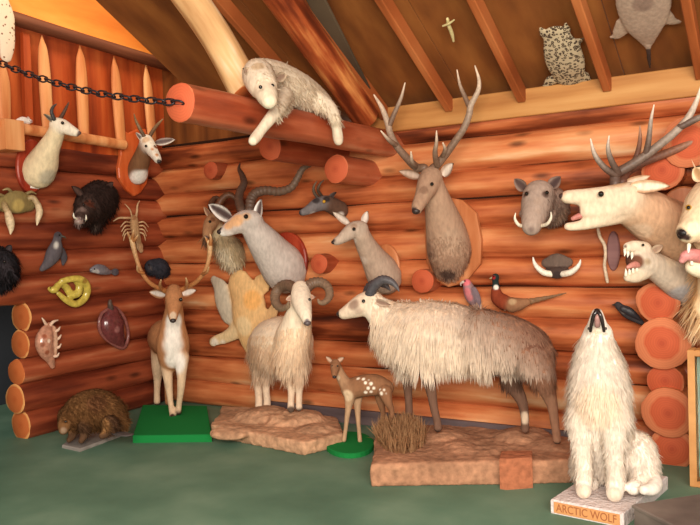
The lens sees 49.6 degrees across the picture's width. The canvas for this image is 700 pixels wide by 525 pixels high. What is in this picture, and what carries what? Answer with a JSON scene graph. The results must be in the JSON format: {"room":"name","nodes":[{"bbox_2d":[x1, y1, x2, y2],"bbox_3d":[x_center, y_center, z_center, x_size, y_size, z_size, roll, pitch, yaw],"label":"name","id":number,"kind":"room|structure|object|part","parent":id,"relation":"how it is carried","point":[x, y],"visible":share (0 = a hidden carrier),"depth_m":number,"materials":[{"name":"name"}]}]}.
{"room":"museum","nodes":[
{"label":"museum","id":0,"kind":"room"},
{"bbox_2d":[0,305,19,404],"bbox_3d":[-4.796,0.249,5.855,0.100,2.700,6.800,-1,2,31],"label":"wall","id":1,"kind":"structure","parent":0,"point":[7,329],"depth_m":7.80,"materials":[{"name":"grey paint"}]},
{"bbox_2d":[0,0,164,158],"bbox_3d":[-2.996,-2.454,5.927,0.060,3.200,4.600,-1,2,31],"label":"wall","id":2,"kind":"structure","parent":0,"point":[62,54],"depth_m":6.87,"materials":[{"name":"brown wood"}]},
{"bbox_2d":[0,118,166,438],"bbox_3d":[-2.643,0.178,6.363,0.495,2.623,3.519,-1,2,31],"label":"wall","id":3,"kind":"structure","parent":0,"point":[85,360],"depth_m":6.69,"materials":[{"name":"brown wood"}]},
{"bbox_2d":[0,245,22,296],"bbox_3d":[-2.665,0.069,5.887,0.517,0.418,0.413,-1,2,37],"label":"bear","id":4,"kind":"object","parent":3,"relation":"attached to","point":[10,270],"visible":1,"depth_m":5.78},
{"bbox_2d":[0,188,42,234],"bbox_3d":[-2.686,-0.413,6.099,0.151,0.379,0.424,-1,2,31],"label":"crab mount","id":5,"kind":"object","parent":3,"relation":"attached to","point":[17,202],"visible":1,"depth_m":6.09,"materials":[{"name":"chitin shell"}]},
{"bbox_3d":[-2.730,-0.428,6.003,0.086,0.120,0.055,-1,2,31],"label":"arm","id":6,"kind":"part","parent":5,"relation":"part of"},
{"bbox_3d":[-2.607,-0.503,6.215,0.129,0.108,0.051,-2,2,-20],"label":"arm","id":7,"kind":"part","parent":5,"relation":"part of"},
{"bbox_2d":[15,102,80,191],"bbox_3d":[-2.422,-0.966,6.214,0.514,0.768,0.386,-1,2,31],"label":"mount","id":8,"kind":"object","parent":3,"relation":"attached to","point":[36,167],"visible":0.99,"depth_m":6.18,"materials":[{"name":"fur"}]},
{"bbox_2d":[35,318,60,368],"bbox_3d":[-2.534,0.680,6.356,0.117,0.448,0.237,-1,2,31],"label":"conch shell","id":9,"kind":"object","parent":3,"relation":"attached to","point":[46,339],"visible":1,"depth_m":6.32,"materials":[{"name":"pink"}]},
{"bbox_2d":[39,232,66,271],"bbox_3d":[-2.496,-0.095,6.425,0.140,0.332,0.277,-1,2,31],"label":"seabird mount","id":10,"kind":"object","parent":3,"relation":"attached to","point":[55,251],"visible":1,"depth_m":6.39,"materials":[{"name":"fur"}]},
{"bbox_2d":[48,275,90,306],"bbox_3d":[-2.416,0.254,6.554,0.117,0.283,0.432,-1,2,31],"label":"snake mount","id":11,"kind":"object","parent":3,"relation":"attached to","point":[82,284],"visible":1,"depth_m":6.56,"materials":[{"name":"yellow"}]},
{"bbox_2d":[0,11,169,149],"bbox_3d":[-2.293,-1.547,6.757,0.157,1.031,2.420,-1,2,31],"label":"railing","id":12,"kind":"object","parent":3,"relation":"attached to","point":[23,21],"visible":0.8,"depth_m":6.59,"materials":[{"name":"brown wood"}]},
{"bbox_2d":[0,0,14,61],"bbox_3d":[-2.699,-1.831,5.861,0.059,0.551,0.232,-1,2,31],"label":"spotted pelt","id":13,"kind":"object","parent":12,"relation":"hanging from","point":[7,20],"visible":0.99,"depth_m":5.88,"materials":[{"name":"fur"}]},
{"bbox_2d":[16,117,32,123],"bbox_3d":[-2.638,-1.146,6.115,0.066,0.074,0.132,0,2,42],"label":"animal","id":14,"kind":"object","parent":12,"relation":"on","point":[27,120],"visible":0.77,"depth_m":6.11},
{"bbox_3d":[-2.670,-1.492,6.247,0.040,0.807,0.078,-1,2,31],"label":"post","id":15,"kind":"part","parent":12,"relation":"part of","materials":[{"name":"brown wood"}]},
{"bbox_3d":[-2.483,-1.083,6.369,0.093,0.092,1.522,-1,0,31],"label":"rail","id":16,"kind":"part","parent":12,"relation":"part of","materials":[{"name":"brown wood"}]},
{"bbox_2d":[71,179,121,235],"bbox_3d":[-2.270,-0.484,6.630,0.362,0.525,0.918,-2,2,13],"label":"mount","id":17,"kind":"object","parent":3,"relation":"attached to","point":[96,202],"visible":1,"depth_m":6.57,"materials":[{"name":"fur"}]},
{"bbox_2d":[89,264,118,275],"bbox_3d":[-2.228,0.069,6.910,0.060,0.115,0.339,-1,2,31],"label":"fish mount","id":18,"kind":"object","parent":3,"relation":"attached to","point":[100,269],"visible":1,"depth_m":6.85,"materials":[{"name":"grey"}]},
{"bbox_2d":[97,299,129,349],"bbox_3d":[-2.163,0.580,6.993,0.108,0.488,0.371,-1,2,31],"label":"shell","id":19,"kind":"object","parent":3,"relation":"attached to","point":[110,325],"visible":1,"depth_m":6.94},
{"bbox_2d":[113,201,148,252],"bbox_3d":[-2.072,-0.338,7.159,0.090,0.502,0.419,-1,2,31],"label":"mount","id":20,"kind":"object","parent":3,"relation":"attached to","point":[134,225],"visible":0.97,"depth_m":7.19,"materials":[{"name":"chitin shell"}]},
{"bbox_2d":[116,114,173,195],"bbox_3d":[-1.858,-1.010,7.196,0.461,0.737,0.542,-1,2,31],"label":"mount","id":21,"kind":"object","parent":3,"relation":"attached to","point":[132,167],"visible":0.99,"depth_m":7.13,"materials":[{"name":"fur"}]},
{"bbox_2d":[144,258,171,279],"bbox_3d":[-1.874,0.066,7.450,0.184,0.228,0.376,-1,2,31],"label":"mount","id":22,"kind":"object","parent":3,"relation":"attached to","point":[158,268],"visible":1,"depth_m":7.38,"materials":[{"name":"black fur"}]},
{"bbox_2d":[162,70,248,145],"bbox_3d":[-1.165,-1.610,7.268,1.800,1.900,0.060,-1,2,31],"label":"wall","id":23,"kind":"structure","parent":0,"point":[182,133],"depth_m":7.55,"materials":[{"name":"brown wood"}]},
{"bbox_2d":[0,400,699,524],"bbox_3d":[-2.345,1.599,2.916,12.000,0.100,9.400,-1,2,31],"label":"floor","id":24,"kind":"structure","parent":0,"point":[118,481],"depth_m":4.75,"materials":[{"name":"green carpet"}]},
{"bbox_2d":[62,431,124,451],"bbox_3d":[-2.072,1.439,6.211,0.428,0.025,0.741,-2,2,-3],"label":"board","id":25,"kind":"object","parent":24,"relation":"on","point":[93,441],"visible":0.44,"depth_m":6.03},
{"bbox_2d":[56,388,133,443],"bbox_3d":[-1.984,1.202,6.015,0.826,0.400,0.458,-1,2,17],"label":"beaver","id":26,"kind":"object","parent":25,"relation":"on","point":[94,410],"visible":1,"depth_m":5.93,"materials":[{"name":"fur"}]},
{"bbox_2d":[133,405,211,442],"bbox_3d":[-1.539,1.393,6.625,0.618,0.060,1.385,-2,2,-12],"label":"platform","id":27,"kind":"object","parent":24,"relation":"on","point":[154,424],"visible":0.86,"depth_m":6.34,"materials":[{"name":"green carpet"}]},
{"bbox_2d":[127,230,212,416],"bbox_3d":[-1.645,0.543,6.837,0.527,1.697,1.412,-3,2,-30],"label":"fallow buck","id":28,"kind":"object","parent":27,"relation":"on","point":[167,338],"visible":1,"depth_m":6.68,"materials":[{"name":"fur"}]},
{"bbox_2d":[210,405,342,454],"bbox_3d":[-0.699,1.318,6.181,1.549,0.178,0.962,-1,2,31],"label":"rock base","id":29,"kind":"object","parent":24,"relation":"on","point":[305,431],"visible":0.99,"depth_m":5.91,"materials":[{"name":"brown stone"}]},
{"bbox_2d":[244,277,333,412],"bbox_3d":[-0.537,0.710,6.314,0.480,1.193,1.271,-3,2,-30],"label":"ram","id":30,"kind":"object","parent":29,"relation":"on","point":[280,347],"visible":0.99,"depth_m":6.11,"materials":[{"name":"fur"}]},
{"bbox_2d":[327,431,373,457],"bbox_3d":[-0.001,1.378,5.748,0.370,0.035,0.644,-2,2,-4],"label":"mat","id":31,"kind":"object","parent":24,"relation":"on","point":[351,448],"visible":0.66,"depth_m":5.60,"materials":[{"name":"green plastic"}]},
{"bbox_2d":[326,356,393,441],"bbox_3d":[0.079,1.040,5.679,0.503,0.664,0.265,-2,2,-1],"label":"fawn","id":32,"kind":"object","parent":31,"relation":"on","point":[353,389],"visible":0.94,"depth_m":5.66,"materials":[{"name":"fur"}]},
{"bbox_2d":[367,410,574,489],"bbox_3d":[0.869,1.218,5.242,1.520,0.327,1.165,-2,2,10],"label":"platform","id":33,"kind":"object","parent":24,"relation":"on","point":[407,452],"visible":0.97,"depth_m":4.86,"materials":[{"name":"brown stone"}]},
{"bbox_2d":[336,275,561,443],"bbox_3d":[0.701,0.626,5.303,1.599,1.100,0.580,-1,2,34],"label":"tahr","id":34,"kind":"object","parent":33,"relation":"on","point":[431,340],"visible":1,"depth_m":5.12,"materials":[{"name":"fur"}]},
{"bbox_2d":[551,476,667,524],"bbox_3d":[1.516,1.344,4.393,0.404,0.078,0.768,-1,2,39],"label":"platform","id":35,"kind":"object","parent":24,"relation":"on","point":[597,507],"visible":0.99,"depth_m":4.15,"materials":[{"name":"white paint"}]},
{"bbox_2d":[561,308,662,501],"bbox_3d":[1.509,0.820,4.371,0.554,1.161,0.625,-1,2,22],"label":"wolf","id":36,"kind":"object","parent":35,"relation":"on","point":[608,449],"visible":1,"depth_m":4.19,"materials":[{"name":"fur"}]},
{"bbox_2d":[632,494,699,524],"bbox_3d":[1.744,1.310,3.710,0.500,0.168,0.466,-2,2,-17],"label":"storage box","id":37,"kind":"object","parent":24,"relation":"on","point":[685,510],"visible":1,"depth_m":3.77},
{"bbox_2d":[687,347,699,487],"bbox_3d":[2.345,0.936,4.470,0.620,0.834,0.130,-1,2,31],"label":"display case","id":38,"kind":"object","parent":24,"relation":"on","point":[693,354],"visible":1,"depth_m":4.56,"materials":[{"name":"brown wood"}]},
{"bbox_3d":[2.329,0.540,4.455,0.540,0.040,0.120,-1,2,31],"label":"rail","id":39,"kind":"part","parent":38,"relation":"part of","materials":[{"name":"orange wood"}]},
{"bbox_3d":[2.317,0.938,4.424,0.540,0.754,0.006,-1,2,31],"label":"glass pane","id":40,"kind":"part","parent":38,"relation":"part of","materials":[{"name":"white"}]},
{"bbox_2d":[96,0,699,121],"bbox_3d":[-0.176,-2.876,2.699,6.336,3.644,6.813,-1,2,31],"label":"ceiling","id":41,"kind":"structure","parent":0,"point":[394,43],"depth_m":5.42,"materials":[{"name":"brown wood"}]},
{"bbox_2d":[171,0,251,97],"bbox_3d":[-0.955,-1.530,4.873,0.762,1.029,0.219,-1,2,16],"label":"log post","id":42,"kind":"object","parent":41,"relation":"attached to","point":[203,17],"visible":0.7,"depth_m":4.76,"materials":[{"name":"beige wood"}]},
{"bbox_2d":[262,0,377,125],"bbox_3d":[-0.215,-1.520,5.455,0.231,0.935,1.540,-1,2,28],"label":"rafter","id":43,"kind":"object","parent":41,"relation":"attached to","point":[296,17],"visible":0.95,"depth_m":5.39,"materials":[{"name":"brown wood"}]},
{"bbox_2d":[306,0,370,88],"bbox_3d":[-0.055,-1.557,5.568,0.141,0.675,1.251,-1,2,21],"label":"plank","id":44,"kind":"object","parent":41,"relation":"attached to","point":[321,9],"visible":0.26,"depth_m":5.35,"materials":[{"name":"grey wood"}]},
{"bbox_2d":[442,17,454,41],"bbox_3d":[0.670,-1.585,5.156,0.085,0.119,0.224,-2,2,7],"label":"cross","id":45,"kind":"object","parent":41,"relation":"attached to","point":[448,22],"visible":1,"depth_m":5.12,"materials":[{"name":"beige wood"}]},
{"bbox_3d":[0.660,-1.607,5.082,0.016,0.028,0.111,-3,2,-40],"label":"cross arm","id":46,"kind":"part","parent":45,"relation":"part of"},
{"bbox_3d":[0.685,-1.585,5.162,0.029,0.119,0.212,-1,2,21],"label":"stem","id":47,"kind":"part","parent":45,"relation":"part of","materials":[{"name":"beige wood"}]},
{"bbox_2d":[539,23,590,85],"bbox_3d":[1.442,-1.403,5.186,0.351,0.305,0.580,-1,2,25],"label":"spotted hide","id":48,"kind":"object","parent":41,"relation":"attached to","point":[563,54],"visible":1,"depth_m":5.11,"materials":[{"name":"fur"}]},
{"bbox_2d":[610,0,681,67],"bbox_3d":[1.810,-1.519,4.699,0.438,0.463,0.848,-1,2,31],"label":"grey hide","id":49,"kind":"object","parent":41,"relation":"attached to","point":[643,20],"visible":1,"depth_m":4.66,"materials":[{"name":"fur"}]},
{"bbox_2d":[152,97,699,466],"bbox_3d":[0.620,0.105,5.679,6.966,2.617,1.230,-1,2,31],"label":"wall","id":50,"kind":"structure","parent":0,"point":[487,160],"depth_m":5.89,"materials":[{"name":"brown wood"}]},
{"bbox_2d":[200,192,246,273],"bbox_3d":[-1.188,-0.248,6.887,0.380,0.784,0.594,-1,2,26],"label":"goat mount","id":51,"kind":"object","parent":50,"relation":"attached to","point":[228,251],"visible":0.94,"depth_m":6.89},
{"bbox_2d":[209,270,277,351],"bbox_3d":[-1.004,0.500,7.016,0.832,0.922,0.105,-1,2,31],"label":"pelt","id":52,"kind":"object","parent":50,"relation":"attached to","point":[240,303],"visible":0.77,"depth_m":6.98,"materials":[{"name":"fur"}]},
{"bbox_2d":[209,163,311,292],"bbox_3d":[-0.695,-0.316,6.596,1.079,1.196,0.610,-2,2,4],"label":"mount","id":53,"kind":"object","parent":50,"relation":"attached to","point":[278,257],"visible":0.88,"depth_m":6.46,"materials":[{"name":"fur"}]},
{"bbox_2d":[166,83,403,156],"bbox_3d":[-0.259,-0.928,5.273,0.220,0.225,2.625,-1,2,31],"label":"log beam","id":54,"kind":"structure","parent":50,"relation":"attached to","point":[207,107],"depth_m":4.59,"materials":[{"name":"brown wood"}]},
{"bbox_2d":[0,60,184,105],"bbox_3d":[-1.842,-1.215,4.690,2.194,0.745,0.046,-1,2,32],"label":"chain","id":55,"kind":"object","parent":54,"relation":"attached to","point":[105,93],"visible":1,"depth_m":4.51,"materials":[{"name":"grey metal"}]},
{"bbox_2d":[242,58,344,145],"bbox_3d":[-0.412,-1.001,4.851,0.454,0.617,1.249,-1,2,23],"label":"bear","id":56,"kind":"object","parent":54,"relation":"on","point":[279,87],"visible":0.98,"depth_m":4.71},
{"bbox_2d":[299,180,347,217],"bbox_3d":[-0.225,-0.533,6.327,0.212,0.334,0.410,-1,2,39],"label":"mount","id":57,"kind":"object","parent":50,"relation":"attached to","point":[329,204],"visible":0.93,"depth_m":6.29,"materials":[{"name":"fur"}]},
{"bbox_2d":[331,211,400,294],"bbox_3d":[0.103,-0.071,6.116,0.600,0.691,0.298,-3,2,-33],"label":"mount","id":58,"kind":"object","parent":50,"relation":"attached to","point":[377,260],"visible":0.85,"depth_m":6.05,"materials":[{"name":"grey fur"}]},
{"bbox_2d":[271,401,568,436],"bbox_3d":[0.635,1.305,6.105,3.400,0.120,0.040,-1,2,31],"label":"baseboard","id":59,"kind":"structure","parent":50,"relation":"attached to","point":[367,416],"depth_m":6.36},
{"bbox_2d":[373,65,482,286],"bbox_3d":[0.603,-0.595,5.651,0.871,1.600,0.690,-1,2,31],"label":"mount","id":60,"kind":"object","parent":50,"relation":"attached to","point":[453,234],"visible":1,"depth_m":5.66,"materials":[{"name":"brown fur"}]},
{"bbox_2d":[460,279,480,306],"bbox_3d":[0.941,0.263,5.808,0.157,0.279,0.159,-1,2,31],"label":"galah","id":61,"kind":"object","parent":50,"relation":"attached to","point":[471,294],"visible":0.73,"depth_m":5.76,"materials":[{"name":"pink"}]},
{"bbox_2d":[489,274,565,312],"bbox_3d":[1.314,0.225,5.579,0.563,0.296,0.165,-1,2,31],"label":"pheasant","id":62,"kind":"object","parent":50,"relation":"attached to","point":[502,301],"visible":1,"depth_m":5.59,"materials":[{"name":"feathers"}]},
{"bbox_2d":[370,66,699,131],"bbox_3d":[1.922,-1.190,5.210,4.200,0.200,0.044,-1,2,31],"label":"wooden beam","id":63,"kind":"structure","parent":50,"relation":"attached to","point":[675,83],"depth_m":5.45,"materials":[{"name":"brown wood"}]},
{"bbox_2d":[514,176,570,235],"bbox_3d":[1.325,-0.397,5.328,0.366,0.412,0.554,-1,2,31],"label":"mount","id":64,"kind":"object","parent":50,"relation":"attached to","point":[541,204],"visible":0.92,"depth_m":5.22,"materials":[{"name":"fur"}]},
{"bbox_2d":[532,253,580,278],"bbox_3d":[1.502,0.026,5.457,0.349,0.182,0.126,-1,2,31],"label":"trophy","id":65,"kind":"object","parent":50,"relation":"attached to","point":[556,265],"visible":1,"depth_m":5.46,"materials":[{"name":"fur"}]},
{"bbox_2d":[596,228,608,282],"bbox_3d":[1.775,-0.050,5.317,0.077,0.395,0.024,-1,2,31],"label":"stick","id":66,"kind":"object","parent":50,"relation":"attached to","point":[601,239],"visible":0.99,"depth_m":5.30,"materials":[{"name":"beige wood"}]},
{"bbox_2d":[607,231,619,270],"bbox_3d":[1.847,-0.081,5.310,0.088,0.280,0.025,-1,2,31],"label":"plaque","id":67,"kind":"object","parent":50,"relation":"attached to","point":[613,244],"visible":1,"depth_m":5.30,"materials":[{"name":"brown wood"}]},
{"bbox_2d":[612,302,643,324],"bbox_3d":[1.912,0.351,5.220,0.207,0.162,0.104,-1,2,31],"label":"bird","id":68,"kind":"object","parent":50,"relation":"on","point":[625,311],"visible":0.99,"depth_m":5.19},
{"bbox_2d":[559,88,699,263],"bbox_3d":[1.886,-0.507,4.858,0.914,1.145,0.724,-1,2,31],"label":"mount","id":69,"kind":"object","parent":50,"relation":"attached to","point":[651,216],"visible":0.8,"depth_m":4.75,"materials":[{"name":"beige fur"}]},
{"bbox_2d":[623,241,695,306],"bbox_3d":[2.046,0.086,4.948,0.706,0.473,0.253,-2,2,-17],"label":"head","id":70,"kind":"object","parent":50,"relation":"attached to","point":[644,261],"visible":0.87,"depth_m":4.81},
{"bbox_2d":[673,161,699,346],"bbox_3d":[2.501,-0.086,4.636,1.030,1.418,0.818,-1,2,15],"label":"lion mount","id":71,"kind":"object","parent":50,"relation":"attached to","point":[687,230],"visible":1,"depth_m":4.48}
]}

